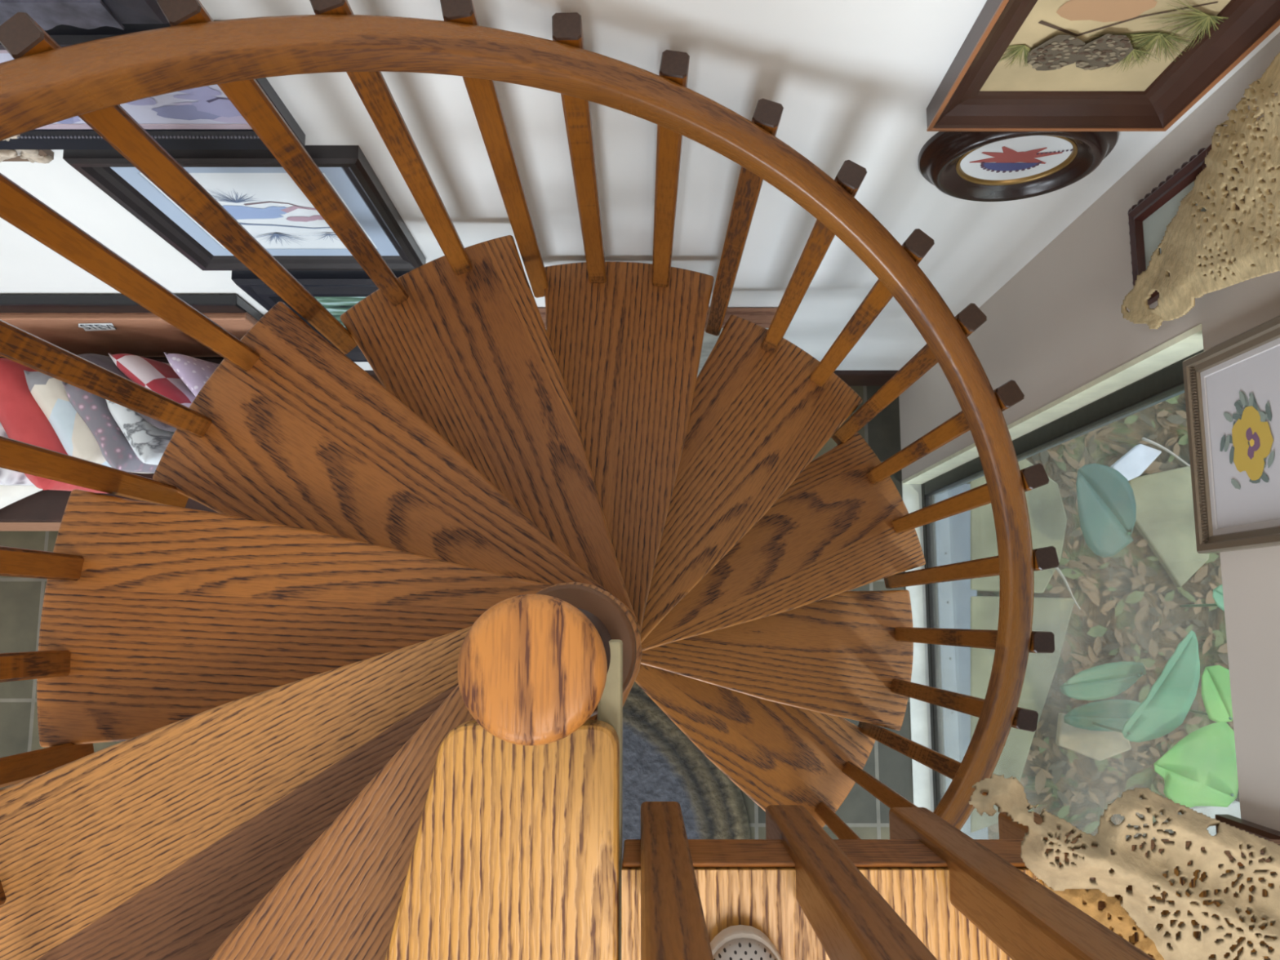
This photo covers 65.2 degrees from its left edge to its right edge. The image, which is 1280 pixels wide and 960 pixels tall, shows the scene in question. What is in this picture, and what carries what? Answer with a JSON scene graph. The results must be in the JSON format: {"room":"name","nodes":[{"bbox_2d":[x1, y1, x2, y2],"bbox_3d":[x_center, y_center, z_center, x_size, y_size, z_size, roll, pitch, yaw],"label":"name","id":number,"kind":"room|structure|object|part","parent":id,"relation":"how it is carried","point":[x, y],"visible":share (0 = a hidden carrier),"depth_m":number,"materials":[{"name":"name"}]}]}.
{"room":"spiral staircase","nodes":[
{"label":"spiral staircase","id":0,"kind":"room"},
{"bbox_2d":[0,386,913,839],"bbox_3d":[-1.380,1.849,2.934,4.640,0.120,4.545,0,82,0],"label":"floor","id":1,"kind":"structure","parent":0,"point":[21,598],"depth_m":3.04,"materials":[{"name":"stone"}]},
{"bbox_2d":[0,294,262,531],"bbox_3d":[-1.945,-0.128,2.706,2.110,0.875,0.487,0,82,0],"label":"frame","id":2,"kind":"object","parent":1,"relation":"on","point":[55,319],"visible":0.05,"depth_m":2.44,"materials":[{"name":"brown wood"}]},
{"bbox_2d":[0,422,35,485],"bbox_3d":[-1.568,-0.139,2.510,0.150,0.306,0.382,-32,83,-4],"label":"throw pillow","id":3,"kind":"object","parent":2,"relation":"on","point":[7,477],"visible":0.12,"depth_m":2.37,"materials":[{"name":"white fabric"}]},
{"bbox_2d":[0,484,42,509],"bbox_3d":[-1.756,-0.030,2.604,0.340,0.108,0.300,-28,83,-4],"label":"throw pillow","id":4,"kind":"object","parent":2,"relation":"on","point":[9,495],"visible":0.23,"depth_m":2.58,"materials":[{"name":"white fabric"}]},
{"bbox_2d":[0,357,106,493],"bbox_3d":[-1.467,-0.130,2.509,0.151,0.306,0.380,-30,83,-4],"label":"throw pillow","id":5,"kind":"object","parent":2,"relation":"on","point":[22,419],"visible":0.28,"depth_m":2.38,"materials":[{"name":"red fabric"}]},
{"bbox_2d":[23,369,152,473],"bbox_3d":[-1.355,-0.140,2.510,0.132,0.306,0.293,-33,83,-4],"label":"throw pillow","id":6,"kind":"object","parent":2,"relation":"on","point":[49,393],"visible":0.36,"depth_m":2.37,"materials":[{"name":"fabric"}]},
{"bbox_2d":[78,323,116,330],"bbox_3d":[-1.308,-0.369,2.416,0.098,0.063,0.002,0,82,0],"label":"nameplate","id":7,"kind":"object","parent":2,"relation":"attached to","point":[86,326],"visible":1,"depth_m":2.41,"materials":[{"name":"white metal"}]},
{"bbox_2d":[62,381,157,473],"bbox_3d":[-1.274,-0.122,2.508,0.102,0.306,0.258,-34,83,-4],"label":"throw pillow","id":8,"kind":"object","parent":2,"relation":"on","point":[93,409],"visible":0.31,"depth_m":2.38,"materials":[{"name":"fabric"}]},
{"bbox_3d":[-1.965,-0.109,2.688,2.070,0.035,0.445,0,82,0],"label":"seat","id":9,"kind":"part","parent":2,"relation":"part of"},
{"bbox_2d":[75,353,176,431],"bbox_3d":[-1.219,-0.211,2.520,0.297,0.306,0.104,35,84,5],"label":"throw pillow","id":10,"kind":"object","parent":2,"relation":"on","point":[105,362],"visible":0.11,"depth_m":2.39,"materials":[{"name":"grey fabric"}]},
{"bbox_3d":[-1.965,-0.366,2.532,2.070,0.345,0.022,0,82,0],"label":"backrest","id":11,"kind":"part","parent":2,"relation":"part of","materials":[{"name":"brown wood"}]},
{"bbox_3d":[-1.965,-0.376,2.589,2.070,0.575,0.026,0,82,0],"label":"rail","id":12,"kind":"part","parent":2,"relation":"part of","materials":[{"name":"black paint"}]},
{"bbox_2d":[105,399,174,465],"bbox_3d":[-1.194,-0.112,2.506,0.094,0.306,0.198,-33,83,-4],"label":"throw pillow","id":13,"kind":"object","parent":2,"relation":"on","point":[148,442],"visible":0.34,"depth_m":2.37,"materials":[{"name":"white fabric"}]},
{"bbox_2d":[108,353,195,407],"bbox_3d":[-1.160,-0.225,2.522,0.233,0.306,0.088,41,84,5],"label":"throw pillow","id":14,"kind":"object","parent":2,"relation":"on","point":[159,377],"visible":0.5,"depth_m":2.40,"materials":[{"name":"red fabric"}]},
{"bbox_2d":[164,352,219,396],"bbox_3d":[-1.051,-0.226,2.522,0.085,0.306,0.195,-41,84,-5],"label":"throw pillow","id":15,"kind":"object","parent":2,"relation":"on","point":[194,372],"visible":0.26,"depth_m":2.39,"materials":[{"name":"purple fabric"}]},
{"bbox_2d":[0,0,1059,959],"bbox_3d":[-0.076,0.245,1.495,1.547,3.172,1.520,-38,84,-5],"label":"spiral staircase","id":16,"kind":"structure","parent":1,"relation":"on","point":[367,704],"depth_m":1.39,"materials":[{"name":"brown wood"}]},
{"bbox_2d":[622,681,751,860],"bbox_3d":[-0.262,1.119,2.967,1.190,0.014,1.190,0,82,0],"label":"round rug","id":17,"kind":"object","parent":1,"relation":"on","point":[660,763],"visible":0.07,"depth_m":2.99,"materials":[{"name":"fabric"}]},
{"bbox_2d":[0,0,1279,370],"bbox_3d":[-1.380,-0.664,1.001,4.640,4.400,0.100,0,82,0],"label":"wall","id":18,"kind":"structure","parent":0,"point":[855,81],"depth_m":1.65,"materials":[{"name":"white paint"}]},
{"bbox_2d":[0,134,53,163],"bbox_3d":[-1.120,-0.526,1.542,0.361,0.150,0.024,0,82,0],"label":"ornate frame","id":19,"kind":"object","parent":18,"relation":"attached to","point":[40,156],"visible":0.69,"depth_m":1.59,"materials":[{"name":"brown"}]},
{"bbox_3d":[-1.123,-0.529,1.540,0.355,0.145,0.018,0,82,0],"label":"frame","id":20,"kind":"part","parent":19,"relation":"part of","materials":[{"name":"brown"}]},
{"bbox_2d":[0,0,168,30],"bbox_3d":[-0.863,-0.587,1.089,0.575,0.297,0.027,0,82,0],"label":"framed print","id":21,"kind":"object","parent":18,"relation":"attached to","point":[47,14],"visible":0.76,"depth_m":1.20,"materials":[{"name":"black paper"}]},
{"bbox_3d":[-0.863,-0.589,1.088,0.575,0.293,0.024,0,82,0],"label":"frame","id":22,"kind":"part","parent":21,"relation":"part of","materials":[{"name":"black wood"}]},
{"bbox_2d":[0,20,305,149],"bbox_3d":[-0.785,-0.543,1.404,0.530,0.301,0.028,0,82,0],"label":"framed print","id":23,"kind":"object","parent":18,"relation":"attached to","point":[203,117],"visible":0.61,"depth_m":1.49,"materials":[{"name":"black"}]},
{"bbox_2d":[57,85,248,124],"bbox_3d":[-0.774,-0.544,1.416,0.476,0.165,0.001,0,82,0],"label":"artwork","id":24,"kind":"object","parent":23,"relation":"attached to","point":[207,104],"depth_m":1.46,"materials":[{"name":"paper"}]},
{"bbox_2d":[62,145,426,271],"bbox_3d":[-0.681,-0.483,1.836,0.468,0.505,0.028,0,82,0],"label":"framed print","id":25,"kind":"object","parent":18,"relation":"attached to","point":[252,186],"visible":0.64,"depth_m":1.79,"materials":[{"name":"blue"}]},
{"bbox_2d":[208,187,338,245],"bbox_3d":[-0.688,-0.483,1.857,0.277,0.268,0.004,0,82,0],"label":"artwork","id":26,"kind":"object","parent":25,"relation":"attached to","point":[274,216],"depth_m":1.84,"materials":[{"name":"paper"}]},
{"bbox_2d":[231,271,409,361],"bbox_3d":[-0.657,-0.387,2.449,0.422,0.655,0.050,0,82,0],"label":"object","id":27,"kind":"object","parent":18,"relation":"attached to","point":[338,291],"visible":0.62,"depth_m":2.16,"materials":[{"name":"black"}]},
{"bbox_2d":[364,370,897,386],"bbox_3d":[-1.440,-0.315,3.098,4.520,0.150,0.014,0,82,0],"label":"baseboard","id":28,"kind":"structure","parent":18,"relation":"attached to","point":[851,378],"depth_m":3.05,"materials":[{"name":"brown wood"}]},
{"bbox_2d":[537,307,777,376],"bbox_3d":[-0.013,-0.353,2.709,0.715,0.610,0.044,0,82,0],"label":"upper cabinet","id":29,"kind":"object","parent":18,"relation":"attached to","point":[762,317],"visible":0.02,"depth_m":2.41,"materials":[{"name":"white wood"}]},
{"bbox_2d":[917,131,1119,201],"bbox_3d":[0.600,-0.512,1.598,0.300,0.300,0.037,0,82,0],"label":"framed print","id":30,"kind":"object","parent":18,"relation":"attached to","point":[995,166],"visible":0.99,"depth_m":1.60,"materials":[{"name":"brown wood"}]},
{"bbox_2d":[926,0,1279,131],"bbox_3d":[0.599,-0.561,1.247,0.356,0.456,0.035,0,82,0],"label":"framed print","id":31,"kind":"object","parent":18,"relation":"attached to","point":[1022,65],"visible":1,"depth_m":1.33,"materials":[{"name":"brown wood"}]},
{"bbox_2d":[999,0,1228,72],"bbox_3d":[0.610,-0.565,1.273,0.334,0.173,0.010,0,82,0],"label":"artwork","id":32,"kind":"object","parent":31,"relation":"attached to","point":[1036,36],"depth_m":1.28,"materials":[{"name":"beige paper"}]},
{"bbox_2d":[621,860,1274,959],"bbox_3d":[0.403,2.038,0.537,0.834,0.030,3.510,0,82,0],"label":"floor","id":33,"kind":"structure","parent":0,"point":[764,900],"depth_m":0.76,"materials":[{"name":"brown wood"}]},
{"bbox_2d":[710,924,782,959],"bbox_3d":[0.076,0.475,0.706,0.100,0.066,0.290,0,82,0],"label":"shoe","id":34,"kind":"object","parent":33,"relation":"on","point":[738,942],"visible":0.93,"depth_m":0.73,"materials":[{"name":"grey rubber"}]},
{"bbox_2d":[622,801,1279,959],"bbox_3d":[0.258,0.253,0.389,1.115,1.135,0.065,0,82,0],"label":"landing railing","id":35,"kind":"object","parent":33,"relation":"on","point":[1025,919],"visible":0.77,"depth_m":0.69,"materials":[{"name":"brown wood"}]},
{"bbox_3d":[0.401,0.302,0.809,0.828,0.084,0.004,0,82,0],"label":"rail","id":36,"kind":"part","parent":35,"relation":"part of","materials":[{"name":"brown wood"}]},
{"bbox_2d":[1035,878,1178,959],"bbox_3d":[0.369,0.347,0.739,0.064,0.018,0.162,-35,84,-5],"label":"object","id":37,"kind":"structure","parent":33,"relation":"on","point":[1123,926],"depth_m":0.74,"materials":[{"name":"brown wood"}]},
{"bbox_2d":[968,773,1279,959],"bbox_3d":[0.404,0.294,0.726,0.319,0.044,0.153,45,84,6],"label":"wood","id":38,"kind":"object","parent":33,"relation":"on","point":[1133,868],"visible":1,"depth_m":0.72,"materials":[{"name":"beige wood"}]},
{"bbox_2d":[898,31,1279,831],"bbox_3d":[0.870,1.587,0.688,0.100,4.400,4.445,0,82,0],"label":"wall","id":39,"kind":"structure","parent":0,"point":[1057,326],"depth_m":1.68,"materials":[{"name":"grey paint"}]},
{"bbox_2d":[902,323,1204,839],"bbox_3d":[0.927,0.571,2.210,0.216,1.705,1.377,0,82,0],"label":"window","id":40,"kind":"structure","parent":39,"relation":"in","point":[1155,376],"depth_m":2.99,"materials":[{"name":"white paint"}]},
{"bbox_3d":[0.849,0.685,3.032,0.059,0.006,1.377,0,82,0],"label":"sill","id":41,"kind":"part","parent":40,"relation":"part of","materials":[{"name":"white paint"}]},
{"bbox_2d":[1127,142,1220,305],"bbox_3d":[0.810,-0.381,1.522,0.019,0.250,0.172,0,82,0],"label":"frame","id":42,"kind":"object","parent":39,"relation":"attached to","point":[1148,219],"visible":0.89,"depth_m":1.57,"materials":[{"name":"red wood"}]},
{"bbox_2d":[1120,51,1279,328],"bbox_3d":[0.720,-0.315,1.288,0.160,0.737,0.303,0,82,0],"label":"animal sculpture","id":43,"kind":"object","parent":39,"relation":"attached to","point":[1185,245],"visible":1,"depth_m":1.24,"materials":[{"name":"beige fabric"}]},
{"bbox_2d":[1182,315,1279,553],"bbox_3d":[0.810,-0.061,1.270,0.020,0.380,0.285,0,82,0],"label":"flower painting","id":44,"kind":"object","parent":39,"relation":"attached to","point":[1232,387],"visible":1,"depth_m":1.36,"materials":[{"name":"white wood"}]},
{"bbox_2d":[1219,391,1274,489],"bbox_3d":[0.814,-0.056,1.345,0.001,0.119,0.133,0,82,0],"label":"artwork","id":45,"kind":"object","parent":44,"relation":"attached to","point":[1246,418],"depth_m":1.34,"materials":[{"name":"yellow paper"}]},
{"bbox_2d":[1216,127,1275,278],"bbox_3d":[0.810,-0.390,1.202,0.017,0.400,0.172,0,82,0],"label":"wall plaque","id":46,"kind":"object","parent":39,"relation":"attached to","point":[1257,128],"visible":0.02,"depth_m":1.34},
{"bbox_2d":[1215,814,1279,839],"bbox_3d":[0.809,0.619,1.224,0.022,0.295,0.350,0,82,0],"label":"framed print","id":47,"kind":"object","parent":39,"relation":"attached to","point":[1259,830],"visible":0.2,"depth_m":1.32,"materials":[{"name":"brown wood"}]},
{"label":"outside","id":48,"kind":"structure","parent":0,"visible":0},
{"bbox_2d":[965,392,1239,839],"bbox_3d":[3.970,0.438,3.155,6.060,0.110,10.000,0,82,0],"label":"ground","id":49,"kind":"structure","parent":48,"point":[1076,635],"depth_m":3.10,"materials":[{"name":"brown soil"}]},
{"bbox_2d":[968,458,1066,593],"bbox_3d":[1.170,0.123,3.113,0.312,0.030,0.457,0,82,0],"label":"flagstone","id":50,"kind":"object","parent":49,"relation":"on","point":[1046,512],"visible":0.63,"depth_m":3.09,"materials":[{"name":"beige stone"}]},
{"bbox_2d":[970,595,1074,832],"bbox_3d":[1.158,0.708,3.031,0.322,0.030,0.709,3,82,0],"label":"flagstone","id":51,"kind":"object","parent":49,"relation":"on","point":[1052,615],"visible":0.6,"depth_m":3.04,"materials":[{"name":"beige stone"}]},
{"bbox_2d":[1063,699,1141,731],"bbox_3d":[1.387,0.695,2.985,0.303,0.156,0.092,0,82,0],"label":"leaf","id":52,"kind":"object","parent":49,"relation":"on","point":[1114,713],"visible":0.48,"depth_m":2.91,"materials":[{"name":"green plant"}]},
{"bbox_2d":[1059,661,1146,700],"bbox_3d":[1.288,0.572,2.911,0.271,0.336,0.090,-17,82,-2],"label":"leaf","id":53,"kind":"object","parent":49,"relation":"on","point":[1108,680],"visible":1,"depth_m":2.75,"materials":[{"name":"green plant"}]},
{"bbox_2d":[1075,462,1136,557],"bbox_3d":[1.357,0.098,3.025,0.184,0.242,0.276,-17,82,-2],"label":"leaf","id":54,"kind":"object","parent":49,"relation":"on","point":[1107,505],"visible":1,"depth_m":2.91,"materials":[{"name":"green plant"}]},
{"bbox_2d":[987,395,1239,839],"bbox_3d":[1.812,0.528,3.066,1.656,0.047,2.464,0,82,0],"label":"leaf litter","id":55,"kind":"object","parent":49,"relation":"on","point":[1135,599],"visible":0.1,"depth_m":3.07,"materials":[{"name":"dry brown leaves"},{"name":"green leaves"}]},
{"bbox_2d":[1055,567,1080,608],"bbox_3d":[1.289,0.314,3.026,0.016,0.010,0.170,-30,83,-4],"label":"twig","id":56,"kind":"object","parent":55,"relation":"on","point":[1057,569],"visible":0.82,"depth_m":3.02,"materials":[{"name":"beige paint"}]},
{"bbox_2d":[1055,712,1131,760],"bbox_3d":[1.357,0.775,2.992,0.219,0.030,0.117,11,82,1],"label":"flagstone","id":57,"kind":"object","parent":55,"relation":"on","point":[1099,745],"visible":0.77,"depth_m":2.98,"materials":[{"name":"beige stone"}]},
{"bbox_2d":[1110,444,1161,480],"bbox_3d":[1.535,-0.055,3.097,0.162,0.030,0.075,-38,84,-5],"label":"flagstone","id":58,"kind":"object","parent":55,"relation":"on","point":[1138,459],"visible":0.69,"depth_m":3.08,"materials":[{"name":"white stone"}]},
{"bbox_2d":[1093,630,1199,742],"bbox_3d":[1.422,0.596,2.865,0.114,0.421,0.345,37,84,5],"label":"leaf","id":59,"kind":"object","parent":55,"relation":"on","point":[1169,700],"visible":0.99,"depth_m":2.66,"materials":[{"name":"green plant"}]},
{"bbox_2d":[1179,800,1240,835],"bbox_3d":[1.705,1.024,2.967,0.202,0.030,0.136,0,82,0],"label":"flagstone","id":60,"kind":"object","parent":55,"relation":"on","point":[1233,809],"visible":0.14,"depth_m":2.96,"materials":[{"name":"grey stone"}]},
{"bbox_2d":[1141,436,1190,466],"bbox_3d":[1.641,-0.078,3.080,0.208,0.010,0.016,31,83,4],"label":"twig","id":61,"kind":"object","parent":49,"relation":"on","point":[1143,438],"visible":0.76,"depth_m":3.08,"materials":[{"name":"beige paint"}]},
{"bbox_2d":[1128,466,1209,586],"bbox_3d":[1.667,0.147,3.109,0.260,0.030,0.363,-10,82,-1],"label":"flagstone","id":62,"kind":"object","parent":49,"relation":"on","point":[1165,513],"visible":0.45,"depth_m":3.10,"materials":[{"name":"beige stone"}]},
{"bbox_2d":[1153,721,1238,808],"bbox_3d":[1.448,0.782,2.804,0.227,0.489,0.210,-19,83,-3],"label":"leaf","id":63,"kind":"object","parent":49,"relation":"on","point":[1200,770],"visible":0.94,"depth_m":2.58,"materials":[{"name":"green plant"}]},
{"bbox_2d":[1179,584,1224,610],"bbox_3d":[1.624,0.347,2.917,0.122,0.386,0.071,0,82,0],"label":"leaf","id":64,"kind":"object","parent":49,"relation":"on","point":[1217,595],"visible":0.56,"depth_m":2.73,"materials":[{"name":"green plant"}]},
{"bbox_3d":[1.601,0.321,2.730,0.076,0.008,0.071,0,82,0],"label":"blade","id":65,"kind":"part","parent":64,"relation":"part of","materials":[{"name":"green plant"}]},
{"bbox_2d":[1188,665,1233,722],"bbox_3d":[1.564,0.607,2.880,0.109,0.387,0.166,-18,82,-2],"label":"leaf","id":66,"kind":"object","parent":49,"relation":"on","point":[1215,680],"visible":0.79,"depth_m":2.70,"materials":[{"name":"green plant"}]}
]}

